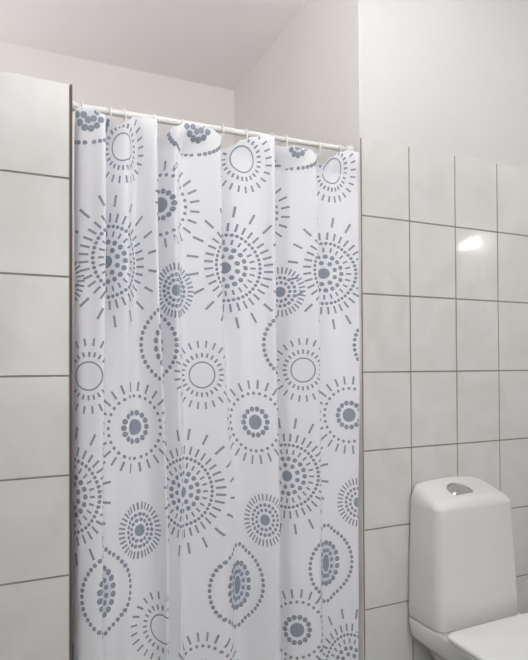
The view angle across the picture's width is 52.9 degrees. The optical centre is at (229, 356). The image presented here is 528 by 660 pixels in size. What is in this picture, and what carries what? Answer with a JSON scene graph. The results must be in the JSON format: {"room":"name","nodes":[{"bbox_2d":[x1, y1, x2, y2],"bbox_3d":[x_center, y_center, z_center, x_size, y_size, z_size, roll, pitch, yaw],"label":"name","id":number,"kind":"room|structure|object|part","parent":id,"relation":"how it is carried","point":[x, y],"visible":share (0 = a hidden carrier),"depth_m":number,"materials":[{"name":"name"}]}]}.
{"room":"bathroom","nodes":[
{"label":"bathroom","id":0,"kind":"room"},
{"bbox_2d":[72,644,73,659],"bbox_3d":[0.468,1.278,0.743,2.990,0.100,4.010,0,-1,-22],"label":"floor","id":1,"kind":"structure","parent":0,"point":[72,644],"depth_m":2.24,"materials":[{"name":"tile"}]},
{"bbox_2d":[409,476,527,659],"bbox_3d":[0.869,0.822,1.484,0.410,0.831,0.666,0,-1,-22],"label":"toilet","id":2,"kind":"object","parent":1,"relation":"on","point":[463,595],"visible":1,"depth_m":1.65,"materials":[{"name":"white ceramic"}]},
{"bbox_3d":[0.905,0.830,1.397,0.396,0.018,0.470,0,-1,-22],"label":"seat","id":3,"kind":"part","parent":2,"relation":"part of","materials":[{"name":"white plastic"}]},
{"bbox_3d":[0.869,1.040,1.485,0.360,0.395,0.658,0,-1,-22],"label":"bowl","id":4,"kind":"part","parent":2,"relation":"part of","materials":[{"name":"white ceramic"}]},
{"bbox_3d":[0.904,0.813,1.399,0.410,0.020,0.482,0,-1,-22],"label":"lid","id":5,"kind":"part","parent":2,"relation":"part of","materials":[{"name":"white plastic"}]},
{"bbox_2d":[0,42,234,643],"bbox_3d":[-0.276,-0.036,2.550,2.750,2.584,0.100,0,-1,-22],"label":"wall","id":6,"kind":"structure","parent":0,"point":[94,83],"depth_m":2.41,"materials":[{"name":"paint"}]},
{"bbox_2d":[0,0,307,89],"bbox_3d":[0.458,-1.405,0.780,2.990,0.100,4.010,0,-1,-22],"label":"ceiling","id":7,"kind":"structure","parent":0,"point":[217,43],"depth_m":2.16,"materials":[{"name":"white paint"}]},
{"bbox_2d":[0,0,527,659],"bbox_3d":[0.114,-0.050,1.605,2.750,2.584,0.104,0,-1,-22],"label":"wall","id":8,"kind":"structure","parent":0,"point":[444,83],"depth_m":1.73,"materials":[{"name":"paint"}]},
{"bbox_2d":[70,84,71,659],"bbox_3d":[-0.419,0.274,1.380,0.006,1.933,0.104,0,-1,-22],"label":"trim","id":9,"kind":"structure","parent":8,"relation":"attached to","point":[70,84],"depth_m":1.33,"materials":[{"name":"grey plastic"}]},
{"bbox_2d":[72,100,353,150],"bbox_3d":[-0.009,-0.667,1.560,0.883,0.043,0.027,0,-1,-22],"label":"shower rod","id":10,"kind":"object","parent":8,"relation":"attached to","point":[118,113],"visible":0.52,"depth_m":1.54,"materials":[{"name":"white metal"}]},
{"bbox_2d":[281,135,287,146],"bbox_3d":[0.170,-0.660,1.634,0.007,0.049,0.032,0,-1,-30],"label":"curtain ring","id":11,"kind":"object","parent":10,"relation":"hanging from","point":[284,135],"visible":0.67,"depth_m":1.62,"materials":[{"name":"white plastic"}]},
{"bbox_2d":[316,140,320,155],"bbox_3d":[0.283,-0.662,1.681,0.007,0.049,0.032,0,-1,-15],"label":"curtain ring","id":12,"kind":"object","parent":10,"relation":"hanging from","point":[318,140],"visible":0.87,"depth_m":1.67,"materials":[{"name":"white plastic"}]},
{"label":"curtain ring","id":13,"kind":"object","parent":10,"relation":"hanging from","visible":0},
{"bbox_2d":[74,107,359,659],"bbox_3d":[0.002,0.249,1.544,0.881,1.818,0.108,0,-1,-22],"label":"shower curtain","id":14,"kind":"object","parent":13,"relation":"hanging from","point":[217,335],"visible":1,"depth_m":1.50,"materials":[{"name":"white fabric"}]},
{"bbox_2d":[234,0,363,659],"bbox_3d":[0.271,-0.043,2.170,0.100,2.584,1.019,0,-1,-22],"label":"wall","id":15,"kind":"structure","parent":0,"point":[306,85],"depth_m":1.93,"materials":[{"name":"paint"}]}
]}

